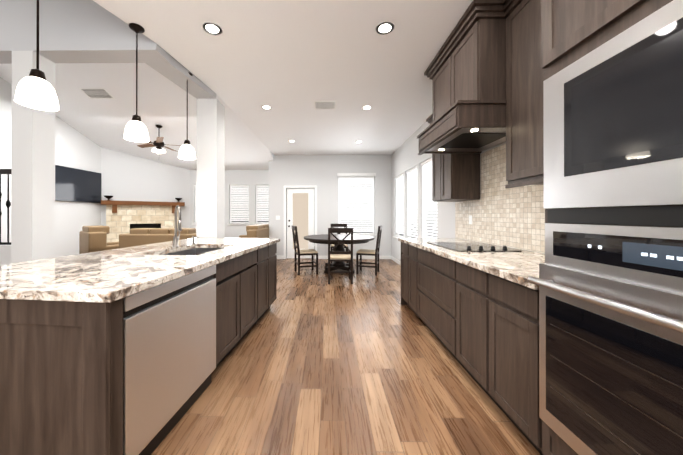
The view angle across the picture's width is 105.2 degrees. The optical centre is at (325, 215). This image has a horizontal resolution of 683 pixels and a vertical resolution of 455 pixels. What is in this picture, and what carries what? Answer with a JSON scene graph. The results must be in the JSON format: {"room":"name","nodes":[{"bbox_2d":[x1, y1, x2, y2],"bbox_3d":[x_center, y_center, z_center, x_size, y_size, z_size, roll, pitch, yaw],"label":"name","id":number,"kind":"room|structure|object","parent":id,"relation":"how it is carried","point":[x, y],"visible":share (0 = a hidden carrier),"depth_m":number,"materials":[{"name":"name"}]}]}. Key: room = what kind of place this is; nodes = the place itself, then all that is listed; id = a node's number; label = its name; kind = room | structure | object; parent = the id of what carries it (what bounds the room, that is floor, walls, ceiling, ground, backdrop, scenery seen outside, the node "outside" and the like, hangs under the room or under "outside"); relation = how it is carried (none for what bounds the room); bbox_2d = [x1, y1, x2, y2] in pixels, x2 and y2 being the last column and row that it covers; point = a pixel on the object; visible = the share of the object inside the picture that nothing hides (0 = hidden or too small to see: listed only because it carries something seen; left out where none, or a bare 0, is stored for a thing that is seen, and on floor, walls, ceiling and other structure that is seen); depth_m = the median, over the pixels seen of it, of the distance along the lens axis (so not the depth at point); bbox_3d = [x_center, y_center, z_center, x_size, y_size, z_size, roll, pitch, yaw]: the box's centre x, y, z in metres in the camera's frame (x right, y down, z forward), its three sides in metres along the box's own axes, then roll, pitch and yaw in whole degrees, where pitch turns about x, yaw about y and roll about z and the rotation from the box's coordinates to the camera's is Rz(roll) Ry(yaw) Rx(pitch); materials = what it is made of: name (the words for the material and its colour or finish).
{"room":"kitchen and living room","nodes":[
{"label":"kitchen and living room","id":0,"kind":"room"},
{"bbox_2d":[0,245,10,264],"bbox_3d":[-4.591,0.827,3.324,2.050,0.900,0.140,0,0,1],"label":"wall","id":1,"kind":"structure","parent":0,"point":[5,254],"depth_m":3.25,"materials":[{"name":"white paint"}]},
{"bbox_2d":[0,169,10,244],"bbox_3d":[-4.591,-0.134,3.325,1.950,1.018,0.090,0,0,1],"label":"stair railing","id":2,"kind":"object","parent":1,"relation":"on","point":[7,172],"visible":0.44,"depth_m":3.31,"materials":[{"name":"black metal"}]},
{"bbox_2d":[0,77,100,256],"bbox_3d":[-6.124,-1.070,5.008,0.150,4.700,4.110,0,0,1],"label":"wall","id":3,"kind":"structure","parent":0,"point":[75,148],"depth_m":6.04,"materials":[{"name":"white paint"}]},
{"bbox_2d":[55,165,100,202],"bbox_3d":[-6.012,-0.718,6.246,0.043,0.800,1.450,0,0,1],"label":"wall-mounted tv","id":4,"kind":"object","parent":3,"relation":"attached to","point":[75,185],"visible":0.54,"depth_m":6.28,"materials":[{"name":"black plastic"}]},
{"bbox_2d":[0,0,169,63],"bbox_3d":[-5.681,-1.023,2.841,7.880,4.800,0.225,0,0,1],"label":"ceiling beam","id":5,"kind":"structure","parent":0,"point":[81,31],"depth_m":2.70,"materials":[{"name":"grey paint"}]},
{"bbox_2d":[0,63,272,169],"bbox_3d":[-3.922,-2.336,5.672,4.740,2.004,5.600,0,0,1],"label":"ceiling","id":6,"kind":"structure","parent":0,"point":[162,100],"depth_m":5.78,"materials":[{"name":"white paint"}]},
{"bbox_2d":[79,88,114,98],"bbox_3d":[-4.576,-2.436,5.228,0.500,0.096,0.267,0,0,1],"label":"ceiling vent","id":7,"kind":"object","parent":6,"relation":"in","point":[96,93],"visible":1,"depth_m":5.22,"materials":[{"name":"white metal"}]},
{"bbox_2d":[137,125,180,153],"bbox_3d":[-3.934,-1.702,6.213,1.295,0.820,1.237,0,0,1],"label":"ceiling fan","id":8,"kind":"object","parent":6,"relation":"hanging from","point":[158,143],"visible":0.96,"depth_m":6.14,"materials":[{"name":"brown wood"}]},
{"bbox_2d":[101,147,189,227],"bbox_3d":[-5.189,-0.665,7.679,2.339,3.900,0.150,0,0,-35],"label":"wall","id":9,"kind":"structure","parent":0,"point":[126,177],"depth_m":7.51,"materials":[{"name":"white paint"}]},
{"bbox_2d":[146,55,215,98],"bbox_3d":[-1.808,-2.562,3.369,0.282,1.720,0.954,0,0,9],"label":"beam","id":10,"kind":"structure","parent":0,"point":[175,71],"depth_m":3.27,"materials":[{"name":"grey paint"}]},
{"bbox_2d":[190,170,268,237],"bbox_3d":[-2.884,-0.074,8.283,2.760,2.720,0.150,0,0,1],"label":"wall","id":11,"kind":"structure","parent":0,"point":[252,179],"depth_m":8.21,"materials":[{"name":"white paint"}]},
{"bbox_2d":[192,185,196,224],"bbox_3d":[-3.840,-0.333,8.270,0.690,1.258,0.173,0,0,1],"label":"window blind","id":12,"kind":"object","parent":11,"relation":"attached to","point":[195,205],"visible":0.23,"depth_m":8.28,"materials":[{"name":"white plastic"}]},
{"bbox_2d":[228,185,249,224],"bbox_3d":[-2.720,-0.333,8.258,0.690,1.258,0.173,0,0,1],"label":"window blind","id":13,"kind":"object","parent":11,"relation":"attached to","point":[239,203],"visible":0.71,"depth_m":8.26,"materials":[{"name":"white plastic"}]},
{"bbox_2d":[254,185,268,224],"bbox_3d":[-1.925,-0.333,8.250,0.620,1.258,0.173,0,0,1],"label":"window blind","id":14,"kind":"object","parent":11,"relation":"attached to","point":[262,203],"visible":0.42,"depth_m":8.26,"materials":[{"name":"white plastic"}]},
{"bbox_2d":[93,0,472,154],"bbox_3d":[-0.677,-1.834,2.292,5.100,0.120,10.710,0,0,1],"label":"ceiling","id":15,"kind":"structure","parent":0,"point":[289,62],"depth_m":2.97,"materials":[{"name":"white paint"}]},
{"bbox_2d":[14,0,58,110],"bbox_3d":[-1.873,-1.245,1.699,0.196,1.060,0.196,0,0,1],"label":"pendant light","id":16,"kind":"object","parent":15,"relation":"hanging from","point":[35,89],"visible":1,"depth_m":1.68,"materials":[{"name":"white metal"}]},
{"bbox_2d":[124,23,148,141],"bbox_3d":[-1.785,-1.244,2.468,0.196,1.060,0.196,0,0,1],"label":"pendant light","id":17,"kind":"object","parent":15,"relation":"hanging from","point":[135,130],"visible":1,"depth_m":2.44,"materials":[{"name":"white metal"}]},
{"bbox_2d":[178,72,195,159],"bbox_3d":[-1.736,-1.243,3.277,0.196,1.060,0.196,0,0,1],"label":"pendant light","id":18,"kind":"object","parent":15,"relation":"hanging from","point":[186,151],"visible":0.88,"depth_m":3.24,"materials":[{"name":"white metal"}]},
{"bbox_2d":[203,22,221,34],"bbox_3d":[-1.075,-1.772,2.482,0.170,0.004,0.170,0,0,1],"label":"recessed light","id":19,"kind":"object","parent":15,"relation":"in","point":[212,28],"visible":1,"depth_m":2.48,"materials":[{"name":"white"}]},
{"bbox_2d":[313,101,335,109],"bbox_3d":[-0.007,-1.768,4.200,0.360,0.006,0.320,0,0,1],"label":"ceiling vent","id":20,"kind":"object","parent":15,"relation":"in","point":[324,105],"visible":1,"depth_m":4.20,"materials":[{"name":"white metal"}]},
{"bbox_2d":[377,21,393,34],"bbox_3d":[0.565,-1.772,2.474,0.170,0.004,0.170,0,0,1],"label":"recessed light","id":21,"kind":"object","parent":15,"relation":"in","point":[383,28],"visible":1,"depth_m":2.48,"materials":[{"name":"white"}]},
{"bbox_2d":[269,154,390,257],"bbox_3d":[0.135,-0.250,7.712,3.590,3.070,0.150,0,0,1],"label":"wall","id":22,"kind":"structure","parent":0,"point":[320,171],"depth_m":7.64,"materials":[{"name":"white paint"}]},
{"bbox_2d":[284,185,316,258],"bbox_3d":[-0.731,0.210,7.655,0.980,2.150,0.130,0,0,1],"label":"patio door","id":23,"kind":"structure","parent":22,"relation":"in","point":[300,209],"depth_m":7.68,"materials":[{"name":"white wood"}]},
{"bbox_2d":[318,256,390,258],"bbox_3d":[0.832,1.235,7.618,2.136,0.100,0.014,0,0,1],"label":"baseboard","id":24,"kind":"structure","parent":22,"relation":"attached to","point":[354,257],"depth_m":7.61,"materials":[{"name":"white"}]},
{"bbox_2d":[337,173,375,175],"bbox_3d":[0.909,-1.180,7.605,1.120,0.090,0.049,0,0,1],"label":"window valance","id":25,"kind":"object","parent":22,"relation":"attached to","point":[356,174],"visible":1,"depth_m":7.58,"materials":[{"name":"white"}]},
{"bbox_2d":[338,176,375,235],"bbox_3d":[0.910,-0.279,7.680,1.140,1.748,0.173,0,0,1],"label":"blinds","id":26,"kind":"object","parent":22,"relation":"attached to","point":[356,203],"visible":0.85,"depth_m":7.68,"materials":[{"name":"white plastic"}]},
{"bbox_2d":[151,246,540,454],"bbox_3d":[-3.860,1.303,3.865,11.900,0.050,14.200,0,0,1],"label":"floor","id":27,"kind":"structure","parent":0,"point":[366,362],"depth_m":1.92,"materials":[{"name":"brown wood"}]},
{"bbox_2d":[11,51,54,263],"bbox_3d":[-3.141,-0.213,2.813,0.220,2.980,0.225,0,0,1],"label":"column","id":28,"kind":"structure","parent":27,"relation":"on","point":[33,186],"depth_m":2.70,"materials":[{"name":"white paint"}]},
{"bbox_2d":[0,298,122,450],"bbox_3d":[-1.910,0.822,2.478,0.260,0.904,2.541,0,0,1],"label":"island end panel","id":29,"kind":"object","parent":27,"relation":"on","point":[61,377],"depth_m":1.14,"materials":[{"name":"brown wood"}]},
{"bbox_2d":[79,225,195,253],"bbox_3d":[-3.776,0.726,5.535,2.727,1.010,1.290,0,0,1],"label":"sectional sofa","id":30,"kind":"object","parent":27,"relation":"on","point":[92,238],"visible":0.31,"depth_m":4.98,"materials":[{"name":"beige fabric"}]},
{"bbox_2d":[101,195,184,241],"bbox_3d":[-5.053,0.384,7.339,1.940,1.800,0.558,0,0,-35],"label":"fireplace","id":31,"kind":"object","parent":27,"relation":"on","point":[123,217],"visible":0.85,"depth_m":7.32,"materials":[{"name":"stone"}]},
{"bbox_2d":[196,99,224,237],"bbox_3d":[-1.732,-0.211,3.949,0.295,2.980,0.294,0,0,1],"label":"column","id":32,"kind":"structure","parent":27,"relation":"on","point":[210,168],"depth_m":3.81,"materials":[{"name":"white paint"}]},
{"bbox_2d":[213,275,247,366],"bbox_3d":[-1.123,0.935,2.258,0.730,0.679,0.503,0,0,1],"label":"base cabinet","id":33,"kind":"object","parent":27,"relation":"on","point":[229,288],"depth_m":2.24,"materials":[{"name":"brown wood"}]},
{"bbox_2d":[123,265,215,454],"bbox_3d":[-1.185,0.823,1.622,0.630,0.898,0.800,0,0,6],"label":"dishwasher","id":34,"kind":"object","parent":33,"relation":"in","point":[169,347],"visible":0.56,"depth_m":1.45,"materials":[{"name":"silver metal"}]},
{"bbox_2d":[213,267,259,335],"bbox_3d":[-1.115,0.935,2.672,0.738,0.679,0.595,0,0,1],"label":"base cabinet","id":35,"kind":"object","parent":27,"relation":"on","point":[252,284],"depth_m":2.70,"materials":[{"name":"brown wood"}]},
{"bbox_2d":[216,245,271,317],"bbox_3d":[-1.041,0.824,3.118,0.720,0.904,0.431,0,0,1],"label":"base cabinet","id":36,"kind":"object","parent":27,"relation":"on","point":[262,257],"depth_m":3.07,"materials":[{"name":"brown wood"}]},
{"bbox_2d":[239,224,268,237],"bbox_3d":[-2.126,0.749,7.148,0.940,0.970,1.700,0,0,1],"label":"loveseat","id":37,"kind":"object","parent":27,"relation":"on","point":[258,231],"visible":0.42,"depth_m":6.58,"materials":[{"name":"beige fabric"}]},
{"bbox_2d":[272,243,276,302],"bbox_3d":[-1.038,0.824,3.445,0.720,0.904,0.502,0,0,1],"label":"base cabinet","id":38,"kind":"object","parent":27,"relation":"on","point":[274,246],"depth_m":3.54,"materials":[{"name":"brown wood"}]},
{"bbox_2d":[0,238,279,302],"bbox_3d":[-1.397,0.347,2.440,1.270,0.043,2.607,0,0,6],"label":"countertop","id":39,"kind":"structure","parent":38,"relation":"on","point":[108,276],"depth_m":1.55,"materials":[{"name":"stone"}]},
{"bbox_2d":[172,205,181,246],"bbox_3d":[-1.502,0.113,2.667,0.154,0.427,0.195,0,0,1],"label":"faucet","id":40,"kind":"object","parent":39,"relation":"on","point":[176,237],"visible":1,"depth_m":2.68,"materials":[{"name":"silver metal"}]},
{"bbox_2d":[163,248,221,254],"bbox_3d":[-1.257,0.479,2.527,0.524,0.218,0.824,0,0,6],"label":"undermount sink","id":41,"kind":"object","parent":39,"relation":"in","point":[195,251],"visible":0.04,"depth_m":2.91,"materials":[{"name":"silver metal"}]},
{"bbox_2d":[292,225,317,274],"bbox_3d":[-0.463,0.759,5.801,0.510,1.045,0.460,0,0,-17],"label":"chair","id":42,"kind":"object","parent":27,"relation":"on","point":[302,252],"visible":1,"depth_m":5.65,"materials":[{"name":"black wood"}]},
{"bbox_2d":[331,224,347,262],"bbox_3d":[0.373,0.761,7.057,0.460,1.045,0.510,0,0,1],"label":"chair","id":43,"kind":"object","parent":27,"relation":"on","point":[338,225],"visible":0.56,"depth_m":7.27,"materials":[{"name":"black wood"}]},
{"bbox_2d":[304,234,374,273],"bbox_3d":[0.312,0.889,6.023,1.620,0.785,1.620,0,0,1],"label":"dining table","id":44,"kind":"object","parent":27,"relation":"on","point":[323,239],"visible":0.73,"depth_m":5.78,"materials":[{"name":"black wood"}]},
{"bbox_2d":[328,228,352,283],"bbox_3d":[0.282,0.758,5.008,0.460,1.045,0.510,0,0,1],"label":"chair","id":45,"kind":"object","parent":27,"relation":"on","point":[339,256],"visible":1,"depth_m":4.82,"materials":[{"name":"black wood"}]},
{"bbox_2d":[356,225,381,275],"bbox_3d":[0.983,0.759,5.786,0.510,1.045,0.460,0,0,18],"label":"chair","id":46,"kind":"object","parent":27,"relation":"on","point":[361,252],"visible":1,"depth_m":5.64,"materials":[{"name":"black wood"}]},
{"bbox_2d":[401,242,408,305],"bbox_3d":[1.479,0.824,3.521,0.806,0.904,0.420,0,0,1],"label":"base cabinet","id":47,"kind":"object","parent":27,"relation":"on","point":[404,247],"depth_m":3.55,"materials":[{"name":"brown wood"}]},
{"bbox_2d":[398,238,544,289],"bbox_3d":[1.450,0.347,2.510,0.828,0.043,2.473,0,0,1],"label":"countertop","id":48,"kind":"structure","parent":47,"relation":"on","point":[520,267],"depth_m":1.95,"materials":[{"name":"stone"}]},
{"bbox_2d":[427,242,520,250],"bbox_3d":[1.478,0.306,2.711,0.560,0.039,0.760,0,0,1],"label":"cooktop","id":49,"kind":"object","parent":48,"relation":"in","point":[466,246],"visible":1,"depth_m":2.56,"materials":[{"name":"black glass"}]},
{"bbox_2d":[409,245,412,309],"bbox_3d":[1.478,0.824,3.251,0.804,0.904,0.400,0,0,1],"label":"base cabinet","id":50,"kind":"object","parent":27,"relation":"on","point":[410,247],"depth_m":3.30,"materials":[{"name":"brown wood"}]},
{"bbox_2d":[413,246,452,354],"bbox_3d":[1.471,0.823,2.591,0.804,0.904,1.060,0,0,1],"label":"base cabinet","id":51,"kind":"object","parent":27,"relation":"on","point":[432,273],"depth_m":2.55,"materials":[{"name":"brown wood"}]},
{"bbox_2d":[453,261,476,381],"bbox_3d":[1.463,0.821,1.881,0.804,0.904,0.500,0,0,1],"label":"base cabinet","id":52,"kind":"object","parent":27,"relation":"on","point":[464,276],"depth_m":1.99,"materials":[{"name":"brown wood"}]},
{"bbox_2d":[477,269,542,454],"bbox_3d":[1.459,0.821,1.522,0.804,0.904,0.498,0,0,1],"label":"base cabinet","id":53,"kind":"object","parent":27,"relation":"on","point":[483,326],"depth_m":1.49,"materials":[{"name":"brown wood"}]},
{"bbox_2d":[528,0,682,454],"bbox_3d":[1.397,-0.203,0.803,0.913,2.948,0.940,0,0,1],"label":"tall cabinet","id":54,"kind":"object","parent":27,"relation":"on","point":[609,281],"visible":1,"depth_m":0.94,"materials":[{"name":"brown wood"}]},
{"bbox_2d":[391,122,544,260],"bbox_3d":[1.949,-0.259,2.337,0.150,3.070,10.860,0,0,1],"label":"wall","id":55,"kind":"structure","parent":0,"point":[405,156],"depth_m":5.65,"materials":[{"name":"white paint"}]},
{"bbox_2d":[391,256,400,265],"bbox_3d":[1.902,1.231,5.680,0.013,0.100,3.869,0,0,1],"label":"baseboard","id":56,"kind":"structure","parent":55,"relation":"attached to","point":[394,259],"depth_m":7.00,"materials":[{"name":"white"}]},
{"bbox_2d":[393,174,402,238],"bbox_3d":[1.972,-0.216,6.852,0.173,1.658,0.930,0,0,1],"label":"window blind","id":57,"kind":"object","parent":55,"relation":"attached to","point":[399,205],"visible":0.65,"depth_m":6.95,"materials":[{"name":"white plastic"}]},
{"bbox_2d":[406,166,416,237],"bbox_3d":[1.962,-0.217,5.852,0.173,1.658,0.930,0,0,1],"label":"window blind","id":58,"kind":"object","parent":55,"relation":"attached to","point":[412,198],"visible":0.46,"depth_m":5.93,"materials":[{"name":"white plastic"}]},
{"bbox_2d":[421,157,436,237],"bbox_3d":[1.952,-0.219,4.852,0.173,1.658,0.930,0,0,1],"label":"window blind","id":59,"kind":"object","parent":55,"relation":"attached to","point":[429,212],"visible":0.44,"depth_m":4.98,"materials":[{"name":"white plastic"}]},
{"bbox_2d":[429,56,444,119],"bbox_3d":[1.579,-1.324,2.881,0.577,0.732,0.545,0,0,1],"label":"upper cabinet","id":60,"kind":"object","parent":55,"relation":"attached to","point":[438,78],"depth_m":2.97,"materials":[{"name":"brown wood"}]},
{"bbox_2d":[429,152,464,201],"bbox_3d":[1.701,-0.762,3.561,0.347,1.140,0.360,0,0,1],"label":"upper cabinet","id":61,"kind":"object","parent":55,"relation":"attached to","point":[434,154],"depth_m":3.67,"materials":[{"name":"brown wood"}]},
{"bbox_2d":[437,152,480,199],"bbox_3d":[1.698,-0.763,3.331,0.347,1.140,0.360,0,0,1],"label":"upper cabinet","id":62,"kind":"object","parent":55,"relation":"attached to","point":[458,173],"depth_m":3.15,"materials":[{"name":"brown wood"}]},
{"bbox_2d":[417,100,504,151],"bbox_3d":[1.490,-0.866,2.673,0.750,0.185,0.960,0,0,1],"label":"range hood","id":63,"kind":"object","parent":55,"relation":"attached to","point":[460,114],"depth_m":2.20,"materials":[{"name":"brown wood"}]},
{"bbox_2d":[426,128,505,151],"bbox_3d":[1.504,-0.763,2.673,0.686,0.018,0.894,0,0,1],"label":"hood insert","id":64,"kind":"object","parent":63,"relation":"in","point":[471,139],"visible":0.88,"depth_m":2.64,"materials":[{"name":"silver metal"}]},
{"bbox_2d":[445,12,504,107],"bbox_3d":[1.574,-1.325,2.466,0.577,0.732,0.545,0,0,1],"label":"upper cabinet","id":65,"kind":"object","parent":55,"relation":"attached to","point":[484,69],"depth_m":2.20,"materials":[{"name":"brown wood"}]},
{"bbox_2d":[455,144,544,252],"bbox_3d":[1.870,-0.207,2.519,0.010,1.065,2.498,0,0,1],"label":"backsplash","id":66,"kind":"structure","parent":55,"relation":"attached to","point":[502,215],"depth_m":2.77,"materials":[{"name":"tile"}]},
{"bbox_2d":[501,0,543,187],"bbox_3d":[1.684,-0.973,1.929,0.347,1.437,0.524,0,0,1],"label":"upper cabinet","id":67,"kind":"object","parent":55,"relation":"attached to","point":[522,124],"depth_m":2.00,"materials":[{"name":"brown wood"}]},
{"bbox_2d":[541,68,544,179],"bbox_3d":[1.680,-0.974,1.535,0.347,1.437,0.524,0,0,1],"label":"upper cabinet","id":68,"kind":"object","parent":55,"relation":"attached to","point":[542,69],"depth_m":1.82,"materials":[{"name":"brown wood"}]}
]}

